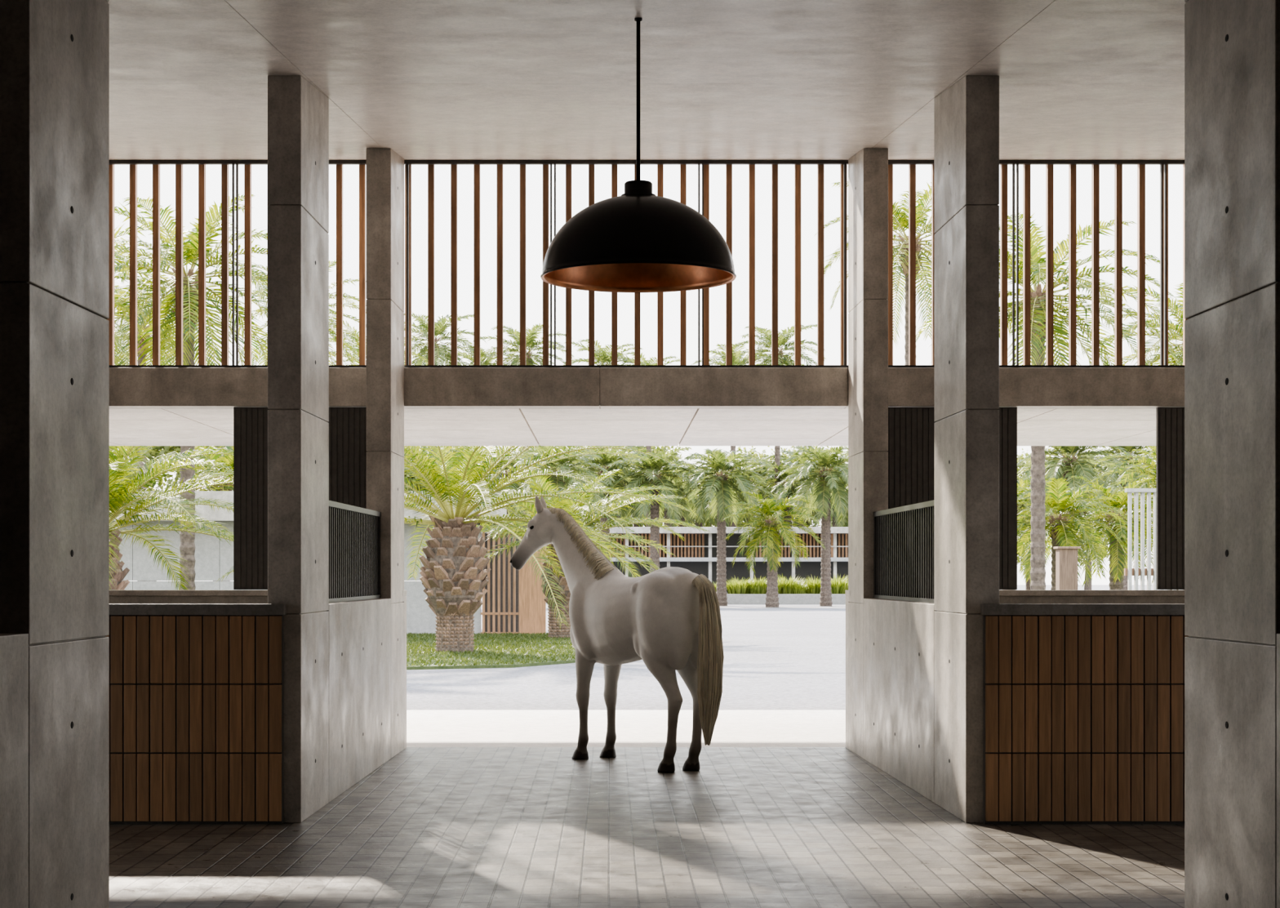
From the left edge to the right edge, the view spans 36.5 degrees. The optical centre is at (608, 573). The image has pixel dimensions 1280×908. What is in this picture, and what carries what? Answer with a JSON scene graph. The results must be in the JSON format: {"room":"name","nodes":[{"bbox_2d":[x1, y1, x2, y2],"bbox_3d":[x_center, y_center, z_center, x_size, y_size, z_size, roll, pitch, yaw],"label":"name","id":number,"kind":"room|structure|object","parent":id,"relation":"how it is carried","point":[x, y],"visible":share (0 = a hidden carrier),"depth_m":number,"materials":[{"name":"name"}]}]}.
{"room":"horse stable","nodes":[
{"label":"horse stable","id":0,"kind":"room"},
{"bbox_2d":[109,590,406,748],"bbox_3d":[-4.500,0.850,17.100,5.399,1.400,0.340,0,0,0],"label":"wall","id":1,"kind":"structure","parent":0,"point":[116,597],"depth_m":17.05,"materials":[{"name":"concrete"}]},
{"bbox_2d":[233,407,366,589],"bbox_3d":[-2.570,-0.660,17.110,1.480,1.610,0.060,0,0,0],"label":"shutter","id":2,"kind":"object","parent":1,"relation":"attached to","point":[347,425],"visible":0.38,"depth_m":17.08,"materials":[{"name":"metal"}]},
{"bbox_2d":[107,0,1186,159],"bbox_3d":[0.000,-2.565,5.660,14.800,2.913,23.320,0,0,0],"label":"ceiling","id":3,"kind":"structure","parent":0,"point":[415,79],"depth_m":11.90,"materials":[{"name":"concrete"}]},
{"bbox_2d":[540,17,736,292],"bbox_3d":[0.152,-2.198,10.020,1.011,1.350,1.011,0,0,-22],"label":"pendant lamp","id":4,"kind":"object","parent":3,"relation":"hanging from","point":[637,240],"visible":1,"depth_m":9.73,"materials":[{"name":"black metal"}]},
{"bbox_2d":[109,746,1184,907],"bbox_3d":[0.000,1.650,5.535,14.800,0.200,23.470,0,0,0],"label":"floor","id":5,"kind":"structure","parent":0,"point":[428,827],"depth_m":11.03,"materials":[{"name":"brick"}]},
{"bbox_2d":[0,633,28,907],"bbox_3d":[-2.186,0.880,4.138,0.202,1.340,5.280,0,0,1],"label":"wall","id":6,"kind":"structure","parent":5,"relation":"on","point":[14,647],"depth_m":6.63,"materials":[{"name":"concrete"}]},
{"bbox_2d":[0,0,109,907],"bbox_3d":[-2.120,-0.536,7.280,0.210,4.172,1.005,0,0,1],"label":"concrete column","id":7,"kind":"structure","parent":5,"relation":"on","point":[55,54],"depth_m":7.12,"materials":[{"name":"concrete"}]},
{"bbox_2d":[105,604,286,823],"bbox_3d":[-4.596,0.870,11.979,5.188,1.360,0.099,0,0,0],"label":"stall front","id":8,"kind":"structure","parent":5,"relation":"on","point":[197,691],"depth_m":11.95,"materials":[{"name":"wood"}]},
{"bbox_2d":[267,75,328,822],"bbox_3d":[-2.004,-0.827,12.550,0.210,4.753,1.045,0,0,1],"label":"concrete column","id":9,"kind":"structure","parent":5,"relation":"on","point":[298,113],"depth_m":12.03,"materials":[{"name":"concrete"}]},
{"bbox_2d":[327,598,391,802],"bbox_3d":[-1.954,0.880,14.625,0.202,1.340,3.105,0,0,1],"label":"wall","id":10,"kind":"structure","parent":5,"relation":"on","point":[360,630],"depth_m":14.32,"materials":[{"name":"concrete"}]},
{"bbox_2d":[328,500,381,602],"bbox_3d":[-1.960,-0.151,14.625,0.118,0.718,3.090,0,0,0],"label":"grille","id":11,"kind":"object","parent":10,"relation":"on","point":[354,531],"depth_m":14.80,"materials":[{"name":"metal"}]},
{"bbox_2d":[366,148,404,758],"bbox_3d":[-1.915,-1.045,16.615,0.227,5.190,0.870,0,0,0],"label":"concrete column","id":12,"kind":"structure","parent":5,"relation":"on","point":[384,166],"depth_m":16.18,"materials":[{"name":"concrete"}]},
{"bbox_2d":[509,495,724,772],"bbox_3d":[0.120,0.444,15.807,0.660,2.213,2.501,0,0,-36],"label":"horse","id":13,"kind":"object","parent":5,"relation":"on","point":[668,618],"visible":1,"depth_m":15.26},
{"bbox_2d":[848,148,888,758],"bbox_3d":[2.219,-1.045,16.615,0.227,5.190,0.870,0,0,0],"label":"concrete column","id":14,"kind":"structure","parent":5,"relation":"on","point":[868,169],"depth_m":16.19,"materials":[{"name":"concrete"}]},
{"bbox_2d":[863,598,935,802],"bbox_3d":[2.258,0.880,14.625,0.202,1.340,3.105,0,0,-1],"label":"wall","id":15,"kind":"structure","parent":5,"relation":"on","point":[899,634],"depth_m":14.37,"materials":[{"name":"concrete"}]},
{"bbox_2d":[873,499,933,602],"bbox_3d":[2.264,-0.151,14.625,0.118,0.718,3.090,0,0,0],"label":"grille","id":16,"kind":"object","parent":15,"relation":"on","point":[904,535],"depth_m":14.78,"materials":[{"name":"metal"}]},
{"bbox_2d":[933,75,999,822],"bbox_3d":[2.308,-0.827,12.550,0.210,4.753,1.045,0,0,-1],"label":"concrete column","id":17,"kind":"structure","parent":5,"relation":"on","point":[966,113],"depth_m":12.12,"materials":[{"name":"concrete"}]},
{"bbox_2d":[980,604,1188,823],"bbox_3d":[4.748,0.870,11.979,4.884,1.360,0.099,0,0,0],"label":"stall front","id":18,"kind":"structure","parent":5,"relation":"on","point":[1083,704],"depth_m":11.95,"materials":[{"name":"wood"}]},
{"bbox_2d":[1184,0,1279,907],"bbox_3d":[2.424,-0.536,7.280,0.210,4.172,1.005,0,0,-1],"label":"concrete column","id":19,"kind":"structure","parent":5,"relation":"on","point":[1232,47],"depth_m":7.26,"materials":[{"name":"concrete"}]},
{"bbox_2d":[1276,633,1279,907],"bbox_3d":[2.490,0.880,4.138,0.202,1.340,5.280,0,0,-1],"label":"wall","id":20,"kind":"structure","parent":5,"relation":"on","point":[1277,634],"depth_m":6.75,"materials":[{"name":"concrete"}]},
{"bbox_2d":[109,367,1184,408],"bbox_3d":[0.000,-1.640,17.175,14.400,0.340,0.250,0,0,0],"label":"beam","id":21,"kind":"structure","parent":0,"point":[129,387],"depth_m":17.05,"materials":[{"name":"concrete"}]},
{"bbox_2d":[106,160,366,367],"bbox_3d":[-4.551,-2.732,17.175,5.299,1.843,0.150,0,0,0],"label":"slatted screen","id":22,"kind":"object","parent":21,"relation":"attached to","point":[133,164],"depth_m":17.18,"materials":[{"name":"wood"}]},
{"bbox_2d":[404,160,848,368],"bbox_3d":[0.152,-2.732,17.175,4.106,1.843,0.150,0,0,0],"label":"slatted screen","id":23,"kind":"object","parent":21,"relation":"attached to","point":[705,164],"depth_m":17.18,"materials":[{"name":"wood"}]},
{"bbox_2d":[109,408,1155,445],"bbox_3d":[0.800,-1.630,19.852,25.600,0.320,5.095,0,0,0],"label":"entrance canopy","id":24,"kind":"object","parent":21,"relation":"attached to","point":[127,426],"visible":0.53,"depth_m":19.47,"materials":[{"name":"concrete"}]},
{"bbox_2d":[887,160,1186,367],"bbox_3d":[4.702,-2.732,17.175,4.995,1.843,0.150,0,0,0],"label":"slatted screen","id":25,"kind":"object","parent":21,"relation":"attached to","point":[912,164],"depth_m":17.18,"materials":[{"name":"wood"}]},
{"bbox_2d":[844,590,1184,748],"bbox_3d":[4.652,0.850,17.100,5.095,1.400,0.340,0,0,0],"label":"wall","id":26,"kind":"structure","parent":0,"point":[1006,597],"depth_m":17.05,"materials":[{"name":"concrete"}]},
{"bbox_2d":[887,407,1017,589],"bbox_3d":[2.875,-0.660,17.110,1.450,1.610,0.060,0,0,0],"label":"shutter","id":27,"kind":"object","parent":26,"relation":"attached to","point":[910,451],"visible":0.34,"depth_m":17.08,"materials":[{"name":"metal"}]},
{"bbox_2d":[1155,407,1184,589],"bbox_3d":[5.520,-0.660,17.110,1.360,1.610,0.060,0,0,0],"label":"shutter","id":28,"kind":"object","parent":26,"relation":"attached to","point":[1170,421],"visible":0.18,"depth_m":17.08,"materials":[{"name":"metal"}]},
{"label":"outside","id":29,"kind":"structure","parent":0,"visible":0},
{"bbox_2d":[406,584,1165,709],"bbox_3d":[0.000,1.607,110.000,320.000,0.305,300.000,0,0,0],"label":"ground","id":30,"kind":"structure","parent":29,"point":[786,656],"depth_m":31.45,"materials":[{"name":"grey concrete"}]},
{"bbox_2d":[114,253,145,364],"bbox_3d":[-11.349,-2.645,35.945,5.214,8.541,4.962,0,0,38],"label":"palm tree","id":31,"kind":"object","parent":30,"relation":"on","point":[117,256],"visible":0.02,"depth_m":36.37,"materials":[{"name":"plant"}]},
{"bbox_2d":[114,224,175,364],"bbox_3d":[-12.412,-3.412,43.998,6.162,10.094,5.864,0,0,-8],"label":"palm tree","id":32,"kind":"object","parent":30,"relation":"on","point":[140,228],"visible":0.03,"depth_m":44.39,"materials":[{"name":"plant"}]},
{"bbox_2d":[109,445,231,581],"bbox_3d":[-16.750,-2.788,71.773,6.378,8.804,6.069,0,0,-10],"label":"palm tree","id":33,"kind":"object","parent":30,"relation":"on","point":[165,450],"visible":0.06,"depth_m":70.38,"materials":[{"name":"plant"}]},
{"bbox_2d":[109,445,233,590],"bbox_3d":[-7.849,-0.435,30.033,6.428,4.107,6.316,0,0,7],"label":"date palm","id":34,"kind":"object","parent":30,"relation":"on","point":[117,490],"visible":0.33,"depth_m":29.81,"materials":[{"name":"plant"}]},
{"bbox_2d":[114,276,231,581],"bbox_3d":[-13.338,-3.478,55.854,4.748,10.191,4.961,0,0,-11],"label":"palm tree","id":35,"kind":"object","parent":30,"relation":"on","point":[142,340],"visible":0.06,"depth_m":55.88,"materials":[{"name":"plant"}]},
{"bbox_2d":[146,445,233,581],"bbox_3d":[-12.078,-1.403,59.996,5.128,6.056,5.533,0,0,-17],"label":"palm tree","id":36,"kind":"object","parent":30,"relation":"on","point":[227,459],"visible":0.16,"depth_m":59.37,"materials":[{"name":"plant"}]},
{"bbox_2d":[114,194,336,590],"bbox_3d":[-8.736,-3.105,39.925,5.503,9.472,5.783,0,0,16],"label":"palm tree","id":37,"kind":"object","parent":30,"relation":"on","point":[190,251],"visible":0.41,"depth_m":39.70,"materials":[{"name":"plant"}]},
{"bbox_2d":[228,260,366,364],"bbox_3d":[-8.693,-3.731,55.965,4.998,10.703,5.174,0,0,-40],"label":"palm tree","id":38,"kind":"object","parent":30,"relation":"on","point":[333,332],"visible":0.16,"depth_m":55.90,"materials":[{"name":"plant"}]},
{"bbox_2d":[109,490,546,634],"bbox_3d":[-17.795,-0.240,50.650,32.490,3.620,4.700,0,0,0],"label":"outbuilding","id":39,"kind":"structure","parent":30,"relation":"on","point":[513,602],"depth_m":49.00,"materials":[{"name":"white concrete"}]},
{"bbox_2d":[328,316,427,364],"bbox_3d":[-8.186,-3.360,64.059,4.648,9.953,4.812,0,0,-32],"label":"palm tree","id":40,"kind":"object","parent":30,"relation":"on","point":[353,334],"visible":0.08,"depth_m":63.60,"materials":[{"name":"plant"}]},
{"bbox_2d":[404,445,455,490],"bbox_3d":[-10.224,-2.497,89.864,5.693,8.217,5.960,0,0,-28],"label":"broadleaf tree","id":41,"kind":"object","parent":30,"relation":"on","point":[406,474],"visible":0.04,"depth_m":89.16,"materials":[{"name":"plant"}]},
{"bbox_2d":[404,312,486,453],"bbox_3d":[-11.140,-7.574,124.069,7.255,18.443,7.366,0,0,33],"label":"palm tree","id":42,"kind":"object","parent":30,"relation":"on","point":[442,323],"visible":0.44,"depth_m":123.39,"materials":[{"name":"plant"}]},
{"bbox_2d":[417,445,488,487],"bbox_3d":[-12.983,-4.548,148.930,8.564,12.362,8.966,0,0,10],"label":"broadleaf tree","id":43,"kind":"object","parent":30,"relation":"on","point":[451,449],"visible":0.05,"depth_m":147.54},
{"bbox_2d":[214,445,697,652],"bbox_3d":[-2.847,-1.094,37.296,9.046,5.429,8.950,0,0,-6],"label":"date palm","id":44,"kind":"object","parent":30,"relation":"on","point":[454,579],"visible":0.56,"depth_m":37.13,"materials":[{"name":"plant"}]},
{"bbox_2d":[448,345,515,536],"bbox_3d":[-8.423,-6.689,128.079,6.553,16.658,6.653,0,0,-25],"label":"palm tree","id":45,"kind":"object","parent":30,"relation":"on","point":[463,354],"visible":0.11,"depth_m":127.41,"materials":[{"name":"plant"}]},
{"bbox_2d":[457,446,538,517],"bbox_3d":[-5.144,-2.238,92.029,5.192,7.717,4.838,0,0,37],"label":"palm tree","id":46,"kind":"object","parent":30,"relation":"on","point":[515,486],"visible":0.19,"depth_m":91.43,"materials":[{"name":"plant"}]},
{"bbox_2d":[472,323,574,516],"bbox_3d":[-5.485,-7.279,126.026,7.128,17.848,7.021,0,0,8],"label":"palm tree","id":47,"kind":"object","parent":30,"relation":"on","point":[531,335],"visible":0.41,"depth_m":125.37,"materials":[{"name":"plant"}]},
{"bbox_2d":[504,444,590,515],"bbox_3d":[-5.239,-5.103,153.348,9.779,13.483,9.341,0,0,38],"label":"broadleaf tree","id":48,"kind":"object","parent":30,"relation":"on","point":[534,447],"visible":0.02,"depth_m":152.60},
{"bbox_2d":[517,462,591,521],"bbox_3d":[-4.063,-3.000,129.836,6.230,9.260,5.805,0,0,-43],"label":"palm tree","id":49,"kind":"object","parent":30,"relation":"on","point":[540,463],"visible":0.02,"depth_m":129.41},
{"bbox_2d":[506,443,613,516],"bbox_3d":[-2.107,-2.048,83.897,4.596,7.331,4.932,0,0,-16],"label":"palm tree","id":50,"kind":"object","parent":30,"relation":"on","point":[559,482],"visible":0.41,"depth_m":83.47,"materials":[{"name":"plant"}]},
{"bbox_2d":[516,455,614,526],"bbox_3d":[-3.451,-3.724,148.256,7.758,10.696,7.410,0,0,37],"label":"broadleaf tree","id":51,"kind":"object","parent":30,"relation":"on","point":[541,455],"visible":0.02,"depth_m":147.54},
{"bbox_2d":[426,463,710,638],"bbox_3d":[-1.100,-0.475,45.563,6.444,4.191,6.559,0,0,-15],"label":"date palm","id":52,"kind":"object","parent":30,"relation":"on","point":[554,630],"visible":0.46,"depth_m":45.31,"materials":[{"name":"plant"}]},
{"bbox_2d":[567,459,600,526],"bbox_3d":[-1.494,-3.381,136.810,6.289,10.032,6.749,0,0,24],"label":"palm tree","id":53,"kind":"object","parent":30,"relation":"on","point":[575,462],"visible":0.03,"depth_m":136.39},
{"bbox_2d":[563,338,643,467],"bbox_3d":[-0.365,-6.984,129.944,6.787,17.253,6.890,0,0,41],"label":"palm tree","id":54,"kind":"object","parent":30,"relation":"on","point":[602,356],"visible":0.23,"depth_m":129.28,"materials":[{"name":"plant"}]},
{"bbox_2d":[564,445,647,559],"bbox_3d":[-0.241,-2.429,94.852,5.080,8.102,5.451,0,0,41],"label":"palm tree","id":55,"kind":"object","parent":30,"relation":"on","point":[608,459],"visible":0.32,"depth_m":94.45,"materials":[{"name":"plant"}]},
{"bbox_2d":[586,465,645,526],"bbox_3d":[0.806,-3.000,131.824,5.805,9.260,6.230,0,0,24],"label":"palm tree","id":56,"kind":"object","parent":30,"relation":"on","point":[632,468],"visible":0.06,"depth_m":131.64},
{"bbox_2d":[406,709,845,746],"bbox_3d":[0.000,1.651,19.637,28.000,0.198,4.725,0,0,0],"label":"paving","id":57,"kind":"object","parent":30,"relation":"on","point":[424,727],"visible":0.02,"depth_m":19.24,"materials":[{"name":"concrete"}]},
{"bbox_2d":[591,445,684,526],"bbox_3d":[0.987,-5.007,151.800,9.207,13.289,9.639,0,0,-35],"label":"broadleaf tree","id":58,"kind":"object","parent":30,"relation":"on","point":[663,448],"visible":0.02,"depth_m":151.04,"materials":[{"name":"plant"}]},
{"bbox_2d":[608,456,675,526],"bbox_3d":[1.833,-3.381,136.091,6.289,10.032,6.749,0,0,-36],"label":"palm tree","id":59,"kind":"object","parent":30,"relation":"on","point":[635,525],"visible":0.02,"depth_m":135.79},
{"bbox_2d":[609,351,679,526],"bbox_3d":[2.540,-6.394,126.948,6.319,16.063,6.415,0,0,41],"label":"palm tree","id":60,"kind":"object","parent":30,"relation":"on","point":[642,358],"visible":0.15,"depth_m":126.47,"materials":[{"name":"plant"}]},
{"bbox_2d":[605,446,702,572],"bbox_3d":[2.332,-2.238,93.063,5.192,7.717,4.838,0,0,0],"label":"palm tree","id":61,"kind":"object","parent":30,"relation":"on","point":[653,477],"visible":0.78,"depth_m":92.58,"materials":[{"name":"plant"}]},
{"bbox_2d":[627,451,702,526],"bbox_3d":[4.172,-4.060,150.957,8.250,11.375,7.880,0,0,-21],"label":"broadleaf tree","id":62,"kind":"object","parent":30,"relation":"on","point":[629,451],"visible":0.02,"depth_m":148.95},
{"bbox_2d":[627,464,703,526],"bbox_3d":[3.652,-2.810,125.080,5.563,8.874,5.970,0,0,-36],"label":"palm tree","id":63,"kind":"object","parent":30,"relation":"on","point":[666,512],"visible":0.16,"depth_m":124.76,"materials":[{"name":"plant"}]},
{"bbox_2d":[661,464,712,526],"bbox_3d":[4.970,-3.000,134.173,5.805,9.260,6.230,0,0,16],"label":"palm tree","id":64,"kind":"object","parent":30,"relation":"on","point":[682,517],"visible":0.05,"depth_m":133.75,"materials":[{"name":"plant"}]},
{"bbox_2d":[675,463,719,526],"bbox_3d":[6.349,-3.190,139.896,6.489,9.646,6.047,0,0,-9],"label":"palm tree","id":65,"kind":"object","parent":30,"relation":"on","point":[698,524],"visible":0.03,"depth_m":139.76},
{"bbox_2d":[675,516,759,526],"bbox_3d":[8.863,-3.261,157.925,6.763,9.762,7.080,0,0,-32],"label":"broadleaf tree","id":66,"kind":"object","parent":30,"relation":"on","point":[693,523],"visible":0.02,"depth_m":156.94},
{"bbox_2d":[668,447,773,605],"bbox_3d":[5.288,-2.238,93.094,4.838,7.717,5.192,0,0,-25],"label":"palm tree","id":67,"kind":"object","parent":30,"relation":"on","point":[718,460],"visible":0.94,"depth_m":92.71,"materials":[{"name":"plant"}]},
{"bbox_2d":[691,342,771,471],"bbox_3d":[8.211,-6.689,127.918,6.553,16.658,6.653,0,0,-16],"label":"palm tree","id":68,"kind":"object","parent":30,"relation":"on","point":[736,355],"visible":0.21,"depth_m":127.37,"materials":[{"name":"plant"}]},
{"bbox_2d":[693,463,776,526],"bbox_3d":[8.324,-2.810,128.114,5.970,8.874,5.563,0,0,-17],"label":"palm tree","id":69,"kind":"object","parent":30,"relation":"on","point":[754,467],"visible":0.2,"depth_m":127.44,"materials":[{"name":"plant"}]},
{"bbox_2d":[708,455,786,526],"bbox_3d":[10.140,-3.381,137.129,6.749,10.032,6.289,0,0,-17],"label":"palm tree","id":70,"kind":"object","parent":30,"relation":"on","point":[773,458],"visible":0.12,"depth_m":136.22,"materials":[{"name":"plant"}]},
{"bbox_2d":[711,445,789,526],"bbox_3d":[11.418,-4.496,159.539,8.889,12.256,8.491,0,0,-10],"label":"broadleaf tree","id":71,"kind":"object","parent":30,"relation":"on","point":[761,455],"visible":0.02,"depth_m":157.71,"materials":[{"name":"plant"}]},
{"bbox_2d":[481,526,1020,593],"bbox_3d":[8.000,-0.490,111.250,30.000,4.120,9.500,0,0,0],"label":"pavilion building","id":72,"kind":"structure","parent":30,"relation":"on","point":[696,553],"depth_m":108.21,"materials":[{"name":"concrete"}]},
{"bbox_2d":[721,490,826,607],"bbox_3d":[7.589,-1.133,89.048,5.227,5.506,5.162,0,0,33],"label":"palm tree","id":73,"kind":"object","parent":30,"relation":"on","point":[771,529],"visible":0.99,"depth_m":88.60,"materials":[{"name":"plant"}]},
{"bbox_2d":[737,324,826,524],"bbox_3d":[11.382,-7.574,130.040,7.366,18.443,7.255,0,0,-34],"label":"palm tree","id":74,"kind":"object","parent":30,"relation":"on","point":[783,338],"visible":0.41,"depth_m":129.47,"materials":[{"name":"plant"}]},
{"bbox_2d":[748,460,819,526],"bbox_3d":[11.970,-3.000,130.173,5.805,9.260,6.230,0,0,16],"label":"palm tree","id":75,"kind":"object","parent":30,"relation":"on","point":[790,492],"visible":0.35,"depth_m":129.51,"materials":[{"name":"plant"}]},
{"bbox_2d":[726,593,848,604],"bbox_3d":[17.300,1.310,99.800,25.400,0.520,4.400,0,0,0],"label":"planter","id":76,"kind":"object","parent":30,"relation":"on","point":[732,598],"visible":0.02,"depth_m":97.59,"materials":[{"name":"white concrete"}]},
{"bbox_2d":[713,581,727,591],"bbox_3d":[5.619,0.688,99.568,1.442,0.725,1.456,0,0,-35],"label":"ornamental grass","id":77,"kind":"object","parent":76,"relation":"on","point":[715,584],"depth_m":99.16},
{"bbox_2d":[725,575,754,593],"bbox_3d":[6.683,0.563,99.065,1.956,0.974,1.937,0,0,-10],"label":"ornamental grass","id":78,"kind":"object","parent":76,"relation":"on","point":[740,587],"depth_m":98.52,"materials":[{"name":"plant"}]},
{"bbox_2d":[739,574,767,593],"bbox_3d":[7.487,0.546,99.093,2.027,1.009,2.007,0,0,38],"label":"ornamental grass","id":79,"kind":"object","parent":76,"relation":"on","point":[757,588],"depth_m":98.57,"materials":[{"name":"plant"}]},
{"bbox_2d":[760,579,784,593],"bbox_3d":[8.184,0.606,99.024,1.786,0.889,1.769,0,0,21],"label":"ornamental grass","id":80,"kind":"object","parent":76,"relation":"on","point":[779,583],"depth_m":98.64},
{"bbox_2d":[777,574,804,593],"bbox_3d":[9.088,0.487,99.734,2.239,1.125,2.261,0,0,35],"label":"ornamental grass","id":81,"kind":"object","parent":76,"relation":"on","point":[786,588],"depth_m":99.03,"materials":[{"name":"plant"}]},
{"bbox_2d":[790,582,808,593],"bbox_3d":[9.685,0.697,99.362,1.405,0.706,1.419,0,0,-30],"label":"ornamental grass","id":82,"kind":"object","parent":76,"relation":"on","point":[800,589],"depth_m":98.98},
{"bbox_2d":[800,574,821,593],"bbox_3d":[10.726,0.533,100.442,2.076,1.033,2.056,0,0,-2],"label":"ornamental grass","id":83,"kind":"object","parent":76,"relation":"on","point":[814,587],"depth_m":99.86,"materials":[{"name":"plant"}]},
{"bbox_2d":[818,573,848,593],"bbox_3d":[11.758,0.480,99.625,2.290,1.140,2.268,0,0,18],"label":"ornamental grass","id":84,"kind":"object","parent":76,"relation":"on","point":[840,586],"depth_m":98.96,"materials":[{"name":"plant"}]},
{"bbox_2d":[756,445,848,526],"bbox_3d":[15.353,-4.639,155.374,8.691,12.545,9.099,0,0,15],"label":"broadleaf tree","id":85,"kind":"object","parent":30,"relation":"on","point":[814,446],"visible":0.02,"depth_m":154.70,"materials":[{"name":"plant"}]},
{"bbox_2d":[757,449,848,526],"bbox_3d":[13.318,-3.571,136.076,6.531,10.417,7.009,0,0,-42],"label":"palm tree","id":86,"kind":"object","parent":30,"relation":"on","point":[792,453],"visible":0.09,"depth_m":135.39,"materials":[{"name":"plant"}]},
{"bbox_2d":[768,445,848,606],"bbox_3d":[10.157,-2.314,91.955,5.295,7.871,4.934,0,0,8],"label":"palm tree","id":87,"kind":"object","parent":30,"relation":"on","point":[828,482],"visible":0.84,"depth_m":91.54,"materials":[{"name":"plant"}]},
{"bbox_2d":[800,470,848,526],"bbox_3d":[14.867,-2.619,127.909,5.711,8.488,5.321,0,0,-9],"label":"palm tree","id":88,"kind":"object","parent":30,"relation":"on","point":[834,513],"visible":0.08,"depth_m":127.12,"materials":[{"name":"plant"}]},
{"bbox_2d":[808,469,848,526],"bbox_3d":[18.459,-3.297,150.682,7.132,9.833,6.813,0,0,-40],"label":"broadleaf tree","id":89,"kind":"object","parent":30,"relation":"on","point":[831,523],"visible":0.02,"depth_m":147.85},
{"bbox_2d":[835,462,848,489],"bbox_3d":[18.140,-3.381,134.129,6.749,10.032,6.289,0,0,-17],"label":"palm tree","id":90,"kind":"object","parent":30,"relation":"on","point":[846,464],"visible":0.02,"depth_m":133.45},
{"bbox_2d":[813,179,1022,364],"bbox_3d":[7.200,-3.850,44.923,5.098,10.942,5.278,0,0,-29],"label":"palm tree","id":91,"kind":"object","parent":30,"relation":"on","point":[903,251],"visible":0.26,"depth_m":44.71,"materials":[{"name":"plant"}]},
{"bbox_2d":[1017,502,1051,564],"bbox_3d":[31.815,-3.005,154.895,6.404,9.244,6.704,0,0,38],"label":"broadleaf tree","id":92,"kind":"object","parent":30,"relation":"on","point":[1023,505],"visible":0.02,"depth_m":153.91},
{"bbox_2d":[1002,471,1070,590],"bbox_3d":[12.743,-0.863,62.028,4.196,4.955,4.527,0,0,11],"label":"palm tree","id":93,"kind":"object","parent":30,"relation":"on","point":[1021,484],"visible":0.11,"depth_m":61.62,"materials":[{"name":"plant"}]},
{"bbox_2d":[1017,448,1078,590],"bbox_3d":[34.720,-4.404,159.451,8.754,12.070,8.362,0,0,-27],"label":"broadleaf tree","id":94,"kind":"object","parent":30,"relation":"on","point":[1020,457],"visible":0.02,"depth_m":158.83,"materials":[{"name":"plant"}]},
{"bbox_2d":[915,211,1180,590],"bbox_3d":[7.781,-2.454,34.936,4.737,8.152,4.977,0,0,-35],"label":"palm tree","id":95,"kind":"object","parent":30,"relation":"on","point":[1037,264],"visible":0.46,"depth_m":34.77,"materials":[{"name":"plant"}]},
{"bbox_2d":[1053,546,1079,590],"bbox_3d":[9.490,0.510,40.175,0.460,2.120,0.430,0,0,0],"label":"gate pillar","id":96,"kind":"structure","parent":30,"relation":"on","point":[1066,557],"depth_m":40.00,"materials":[{"name":"stone"}]},
{"bbox_2d":[1017,477,1127,590],"bbox_3d":[11.573,-0.457,49.954,3.772,4.129,3.496,0,0,15],"label":"palm tree","id":97,"kind":"object","parent":30,"relation":"on","point":[1060,535],"visible":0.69,"depth_m":49.70,"materials":[{"name":"plant"}]},
{"bbox_2d":[1017,445,1127,539],"bbox_3d":[19.018,-2.238,80.145,4.838,7.717,5.192,0,0,33],"label":"palm tree","id":98,"kind":"object","parent":30,"relation":"on","point":[1068,466],"visible":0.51,"depth_m":79.38,"materials":[{"name":"plant"}]},
{"bbox_2d":[1022,446,1133,590],"bbox_3d":[37.319,-4.297,152.881,8.212,11.853,8.597,0,0,-43],"label":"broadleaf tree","id":99,"kind":"object","parent":30,"relation":"on","point":[1086,588],"visible":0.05,"depth_m":152.37,"materials":[{"name":"plant"}]},
{"bbox_2d":[1046,475,1155,590],"bbox_3d":[14.426,-0.592,54.950,4.024,4.405,3.729,0,0,-42],"label":"palm tree","id":100,"kind":"object","parent":30,"relation":"on","point":[1116,567],"visible":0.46,"depth_m":54.64,"materials":[{"name":"plant"}]},
{"bbox_2d":[1077,445,1155,590],"bbox_3d":[24.020,-2.619,90.160,5.321,8.488,5.711,0,0,33],"label":"palm tree","id":101,"kind":"object","parent":30,"relation":"on","point":[1106,478],"visible":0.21,"depth_m":89.73,"materials":[{"name":"plant"}]},
{"bbox_2d":[1080,283,1182,364],"bbox_3d":[13.561,-2.645,44.937,4.962,8.541,5.214,0,0,22],"label":"palm tree","id":102,"kind":"object","parent":30,"relation":"on","point":[1175,308],"visible":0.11,"depth_m":44.89,"materials":[{"name":"plant"}]},
{"bbox_2d":[1088,445,1178,590],"bbox_3d":[17.423,-1.403,60.012,5.128,6.056,5.533,0,0,-6],"label":"palm tree","id":103,"kind":"object","parent":30,"relation":"on","point":[1153,448],"visible":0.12,"depth_m":59.96,"materials":[{"name":"plant"}]},
{"bbox_2d":[1106,448,1184,590],"bbox_3d":[21.916,-1.673,75.013,5.594,6.607,6.036,0,0,-6],"label":"palm tree","id":104,"kind":"object","parent":30,"relation":"on","point":[1145,452],"visible":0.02,"depth_m":74.86,"materials":[{"name":"plant"}]},
{"bbox_2d":[1124,488,1182,590],"bbox_3d":[11.575,-0.080,39.575,2.050,3.300,0.250,0,0,0],"label":"lattice screen","id":105,"kind":"object","parent":30,"relation":"on","point":[1129,571],"visible":0.17,"depth_m":39.50,"materials":[{"name":"wood"}]},
{"bbox_2d":[1151,333,1182,363],"bbox_3d":[17.654,-2.947,56.091,4.398,9.118,4.248,0,0,10],"label":"palm tree","id":106,"kind":"object","parent":30,"relation":"on","point":[1180,338],"visible":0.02,"depth_m":56.14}
]}

